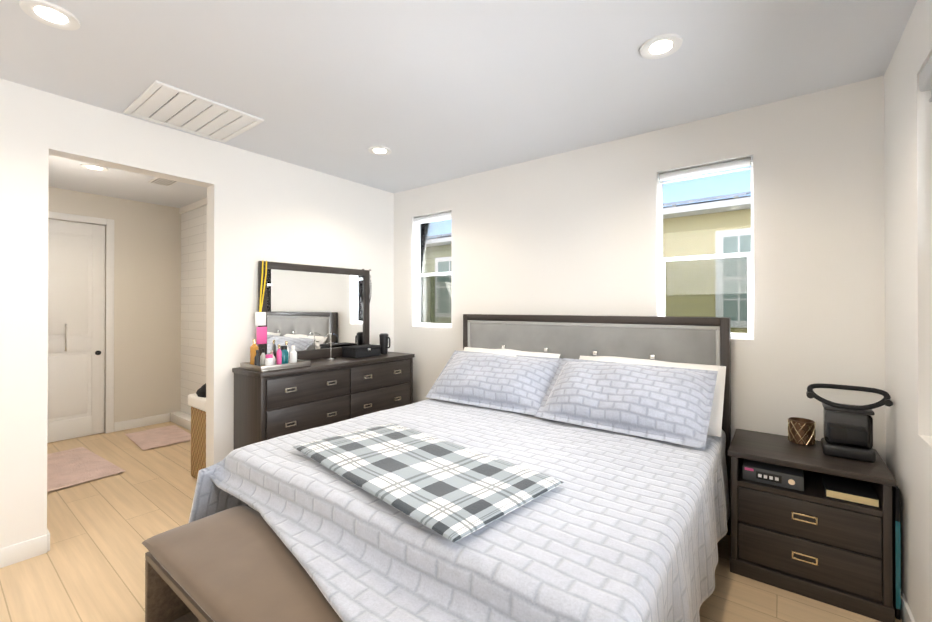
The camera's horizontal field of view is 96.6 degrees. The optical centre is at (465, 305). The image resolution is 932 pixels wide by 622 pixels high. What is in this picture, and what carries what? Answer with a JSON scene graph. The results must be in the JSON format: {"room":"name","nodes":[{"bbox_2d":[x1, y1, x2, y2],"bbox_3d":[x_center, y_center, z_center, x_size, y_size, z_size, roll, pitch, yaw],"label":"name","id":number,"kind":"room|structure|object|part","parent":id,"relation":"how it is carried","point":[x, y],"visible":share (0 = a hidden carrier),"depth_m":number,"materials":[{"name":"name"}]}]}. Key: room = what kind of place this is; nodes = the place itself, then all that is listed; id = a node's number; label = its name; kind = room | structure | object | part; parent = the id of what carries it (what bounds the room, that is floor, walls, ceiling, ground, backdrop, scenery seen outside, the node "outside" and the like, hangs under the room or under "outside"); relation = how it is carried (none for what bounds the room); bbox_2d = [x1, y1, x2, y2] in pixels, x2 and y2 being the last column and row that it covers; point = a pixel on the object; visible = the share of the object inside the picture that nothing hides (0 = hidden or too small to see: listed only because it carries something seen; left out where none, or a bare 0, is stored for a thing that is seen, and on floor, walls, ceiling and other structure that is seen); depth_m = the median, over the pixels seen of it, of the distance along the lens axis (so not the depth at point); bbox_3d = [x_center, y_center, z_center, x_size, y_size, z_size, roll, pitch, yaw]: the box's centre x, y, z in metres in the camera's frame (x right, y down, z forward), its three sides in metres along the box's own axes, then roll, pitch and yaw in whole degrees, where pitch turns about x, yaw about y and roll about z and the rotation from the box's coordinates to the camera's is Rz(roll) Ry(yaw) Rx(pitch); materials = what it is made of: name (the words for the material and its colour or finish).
{"room":"bedroom","nodes":[
{"label":"bedroom","id":0,"kind":"room"},
{"bbox_2d":[48,187,180,432],"bbox_3d":[-4.718,0.107,4.439,0.640,2.700,5.016,0,0,37],"label":"wall","id":1,"kind":"structure","parent":0,"point":[147,309],"depth_m":4.99,"materials":[{"name":"paint"}]},
{"bbox_2d":[47,219,104,442],"bbox_3d":[-4.380,0.270,4.365,0.098,2.356,0.898,0,0,37],"label":"hall door","id":2,"kind":"structure","parent":1,"relation":"in","point":[76,321],"depth_m":4.54,"materials":[{"name":"white wood"}]},
{"bbox_2d":[48,211,113,432],"bbox_3d":[-4.369,0.236,4.357,0.016,2.440,1.050,0,0,37],"label":"door frame","id":3,"kind":"structure","parent":1,"relation":"attached to","point":[109,223],"depth_m":4.74,"materials":[{"name":"white wood"}]},
{"bbox_2d":[114,413,169,431],"bbox_3d":[-3.883,1.407,4.991,0.014,0.105,0.545,0,0,37],"label":"baseboard","id":4,"kind":"structure","parent":1,"relation":"attached to","point":[139,422],"depth_m":4.96,"materials":[{"name":"white wood"}]},
{"bbox_2d":[170,198,206,430],"bbox_3d":[-2.649,0.107,4.524,2.550,2.700,0.200,0,0,37],"label":"wall","id":5,"kind":"structure","parent":0,"point":[193,284],"depth_m":5.07,"materials":[{"name":"paint"}]},
{"bbox_2d":[0,78,393,548],"bbox_3d":[-2.422,0.099,2.602,0.140,2.700,5.156,0,0,37],"label":"wall","id":6,"kind":"structure","parent":0,"point":[260,207],"depth_m":2.98,"materials":[{"name":"paint"}]},
{"bbox_2d":[0,531,49,567],"bbox_3d":[-3.133,1.391,1.538,0.017,0.105,2.271,0,0,37],"label":"baseboard","id":7,"kind":"structure","parent":6,"relation":"attached to","point":[23,551],"depth_m":2.35,"materials":[{"name":"white wood"}]},
{"bbox_2d":[0,422,901,621],"bbox_3d":[-1.851,1.477,2.249,6.850,0.060,5.296,0,0,37],"label":"floor","id":8,"kind":"structure","parent":0,"point":[89,566],"depth_m":2.37,"materials":[{"name":"brown wood"}]},
{"bbox_2d":[47,447,124,491],"bbox_3d":[-3.577,1.439,3.704,1.150,0.025,0.520,0,0,33],"label":"area rug","id":9,"kind":"object","parent":8,"relation":"on","point":[71,467],"visible":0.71,"depth_m":3.64,"materials":[{"name":"pink fabric"}]},
{"bbox_2d":[125,425,190,449],"bbox_3d":[-3.366,1.443,4.575,0.800,0.025,0.480,0,0,40],"label":"area rug","id":10,"kind":"object","parent":8,"relation":"on","point":[156,437],"visible":0.98,"depth_m":4.53,"materials":[{"name":"pink fabric"}]},
{"bbox_2d":[188,383,205,478],"bbox_3d":[-2.092,1.046,3.543,0.380,0.814,0.380,0,0,37],"label":"basket","id":11,"kind":"object","parent":8,"relation":"on","point":[197,401],"visible":0.19,"depth_m":3.40,"materials":[{"name":"wicker"}]},
{"bbox_2d":[142,505,342,621],"bbox_3d":[-0.585,1.205,1.427,1.700,0.476,0.420,0,0,37],"label":"bench","id":12,"kind":"object","parent":8,"relation":"on","point":[240,563],"visible":0.85,"depth_m":1.56,"materials":[{"name":"brown leather"}]},
{"bbox_2d":[232,352,414,449],"bbox_3d":[-1.173,0.973,3.724,0.454,0.960,1.564,0,0,37],"label":"dresser","id":13,"kind":"object","parent":8,"relation":"on","point":[320,392],"visible":0.56,"depth_m":3.34,"materials":[{"name":"brown wood"}]},
{"bbox_2d":[240,339,310,371],"bbox_3d":[-1.504,0.377,3.287,0.330,0.224,0.400,0,0,37],"label":"tray","id":14,"kind":"object","parent":13,"relation":"on","point":[263,362],"visible":0.98,"depth_m":3.23,"materials":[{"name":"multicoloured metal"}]},
{"bbox_2d":[255,260,371,359],"bbox_3d":[-1.351,0.060,3.830,0.052,0.864,1.196,0,0,37],"label":"dresser mirror","id":15,"kind":"object","parent":13,"relation":"on","point":[305,310],"visible":0.94,"depth_m":3.77,"materials":[{"name":"clear mirror"}]},
{"bbox_2d":[324,333,337,359],"bbox_3d":[-1.232,0.375,3.784,0.090,0.234,0.144,0,0,37],"label":"jewelry stand","id":16,"kind":"object","parent":13,"relation":"on","point":[330,357],"visible":1,"depth_m":3.78,"materials":[{"name":"silver metal"}]},
{"bbox_2d":[342,344,380,357],"bbox_3d":[-1.002,0.443,3.998,0.214,0.100,0.308,0,0,37],"label":"jewelry box","id":17,"kind":"object","parent":13,"relation":"on","point":[361,351],"visible":1,"depth_m":3.92,"materials":[{"name":"black leather"}]},
{"bbox_2d":[379,333,389,353],"bbox_3d":[-0.816,0.391,4.209,0.139,0.205,0.092,0,0,37],"label":"tumbler","id":18,"kind":"object","parent":13,"relation":"on","point":[384,337],"visible":0.98,"depth_m":4.19,"materials":[{"name":"black plastic"}]},
{"bbox_2d":[188,314,730,621],"bbox_3d":[0.055,0.762,2.275,2.258,1.370,2.639,0,0,37],"label":"bed","id":19,"kind":"object","parent":8,"relation":"on","point":[545,468],"visible":0.98,"depth_m":1.83,"materials":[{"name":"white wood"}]},
{"bbox_2d":[293,423,563,541],"bbox_3d":[-0.246,0.728,1.925,1.294,0.040,0.784,0,0,37],"label":"throw","id":20,"kind":"object","parent":19,"relation":"on","point":[460,493],"depth_m":1.72,"materials":[{"name":"fabric"}]},
{"bbox_3d":[0.219,0.763,2.469,2.120,1.370,2.130,0,0,37],"label":"frame","id":21,"kind":"part","parent":19,"relation":"part of","materials":[{"name":"brown wood"}]},
{"bbox_2d":[728,429,896,621],"bbox_3d":[1.829,1.117,2.256,0.642,0.660,0.515,0,0,37],"label":"nightstand","id":22,"kind":"object","parent":8,"relation":"on","point":[811,541],"visible":0.9,"depth_m":2.06,"materials":[{"name":"brown wood"}]},
{"bbox_2d":[742,459,803,490],"bbox_3d":[1.687,0.908,2.283,0.260,0.075,0.288,0,0,37],"label":"box","id":23,"kind":"object","parent":22,"relation":"in","point":[775,475],"visible":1,"depth_m":2.18,"materials":[{"name":"grey plastic"}]},
{"bbox_2d":[788,417,815,445],"bbox_3d":[1.920,0.721,2.375,0.125,0.128,0.124,0,0,37],"label":"candle holder","id":24,"kind":"object","parent":22,"relation":"on","point":[801,431],"visible":1,"depth_m":2.33,"materials":[{"name":"brown metal"}]},
{"bbox_2d":[806,383,892,462],"bbox_3d":[1.992,0.606,2.170,0.330,0.357,0.160,0,0,37],"label":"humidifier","id":25,"kind":"object","parent":22,"relation":"on","point":[847,431],"visible":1,"depth_m":2.12,"materials":[{"name":"black plastic"}]},
{"bbox_2d":[822,474,878,507],"bbox_3d":[1.907,0.923,2.069,0.190,0.043,0.220,0,0,37],"label":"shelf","id":26,"kind":"object","parent":22,"relation":"in","point":[852,491],"visible":1,"depth_m":2.02,"materials":[{"name":"black"}]},
{"bbox_2d":[892,486,900,619],"bbox_3d":[2.110,1.146,2.070,0.016,0.600,0.412,0,0,37],"label":"board","id":27,"kind":"object","parent":8,"relation":"on","point":[896,562],"visible":0.44,"depth_m":1.91,"materials":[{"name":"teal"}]},
{"bbox_2d":[0,0,916,207],"bbox_3d":[-1.851,-1.293,2.261,6.850,0.080,5.296,0,0,37],"label":"ceiling","id":28,"kind":"structure","parent":0,"point":[428,92],"depth_m":2.19,"materials":[{"name":"paint"}]},
{"bbox_2d":[19,0,80,29],"bbox_3d":[-1.789,-1.249,1.789,0.188,0.011,0.188,0,0,37],"label":"recessed light","id":29,"kind":"object","parent":28,"relation":"in","point":[50,14],"visible":1,"depth_m":1.78,"materials":[{"name":"beige plastic"}]},
{"bbox_2d":[81,164,107,170],"bbox_3d":[-3.352,-1.240,3.747,0.188,0.011,0.188,0,0,37],"label":"recessed light","id":30,"kind":"object","parent":28,"relation":"in","point":[94,167],"visible":0.98,"depth_m":3.74,"materials":[{"name":"beige"}]},
{"bbox_2d":[148,177,177,185],"bbox_3d":[-3.014,-1.238,4.142,0.320,0.012,0.180,0,0,37],"label":"ceiling vent","id":31,"kind":"object","parent":28,"relation":"in","point":[161,181],"visible":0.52,"depth_m":4.14,"materials":[{"name":"grey metal"}]},
{"bbox_2d":[123,80,263,142],"bbox_3d":[-1.781,-1.243,2.732,0.610,0.014,0.610,0,0,37],"label":"ceiling vent","id":32,"kind":"object","parent":28,"relation":"in","point":[152,99],"visible":1,"depth_m":2.68,"materials":[{"name":"grey metal"}]},
{"bbox_2d":[368,146,391,155],"bbox_3d":[-0.693,-1.242,3.343,0.188,0.011,0.188,0,0,37],"label":"recessed light","id":33,"kind":"object","parent":28,"relation":"in","point":[379,150],"visible":0.98,"depth_m":3.33,"materials":[{"name":"beige plastic"}]},
{"bbox_2d":[640,33,682,58],"bbox_3d":[0.943,-1.248,2.009,0.188,0.011,0.188,0,0,37],"label":"recessed light","id":34,"kind":"object","parent":28,"relation":"in","point":[660,46],"visible":1,"depth_m":2.00,"materials":[{"name":"beige plastic"}]},
{"bbox_2d":[394,76,885,463],"bbox_3d":[-0.289,0.106,4.306,6.850,2.700,0.140,0,0,37],"label":"wall","id":35,"kind":"structure","parent":0,"point":[574,232],"depth_m":2.67,"materials":[{"name":"paint"}]},
{"bbox_2d":[413,212,450,326],"bbox_3d":[-0.318,-0.359,4.327,0.540,1.170,0.115,0,0,37],"label":"window","id":36,"kind":"structure","parent":35,"relation":"in","point":[425,224],"depth_m":4.43,"materials":[{"name":"clear glass"}]},
{"bbox_2d":[657,156,753,338],"bbox_3d":[1.629,-0.365,2.845,0.568,1.170,0.115,0,0,37],"label":"window","id":37,"kind":"structure","parent":35,"relation":"in","point":[705,170],"depth_m":2.84,"materials":[{"name":"clear glass"}]},
{"bbox_2d":[884,0,931,621],"bbox_3d":[0.776,0.088,0.167,0.140,2.700,5.156,0,0,37],"label":"wall","id":38,"kind":"structure","parent":0,"point":[908,224],"depth_m":1.80,"materials":[{"name":"paint"}]},
{"bbox_2d":[900,589,914,621],"bbox_3d":[0.757,1.386,0.263,0.014,0.105,5.016,0,0,37],"label":"baseboard","id":39,"kind":"structure","parent":38,"relation":"attached to","point":[906,615],"depth_m":1.86,"materials":[{"name":"white wood"}]},
{"bbox_2d":[919,55,931,101],"bbox_3d":[1.267,-0.890,0.868,0.068,0.132,2.072,0,0,37],"label":"window blind","id":40,"kind":"object","parent":38,"relation":"attached to","point":[925,79],"visible":0.96,"depth_m":1.64,"materials":[{"name":"grey plastic"}]},
{"label":"outside","id":41,"kind":"structure","parent":0,"visible":0},
{"bbox_2d":[425,191,750,332],"bbox_3d":[1.702,1.330,7.220,22.000,6.378,6.198,0,0,37],"label":"house","id":42,"kind":"structure","parent":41,"point":[685,232],"depth_m":6.26,"materials":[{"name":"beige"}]}
]}

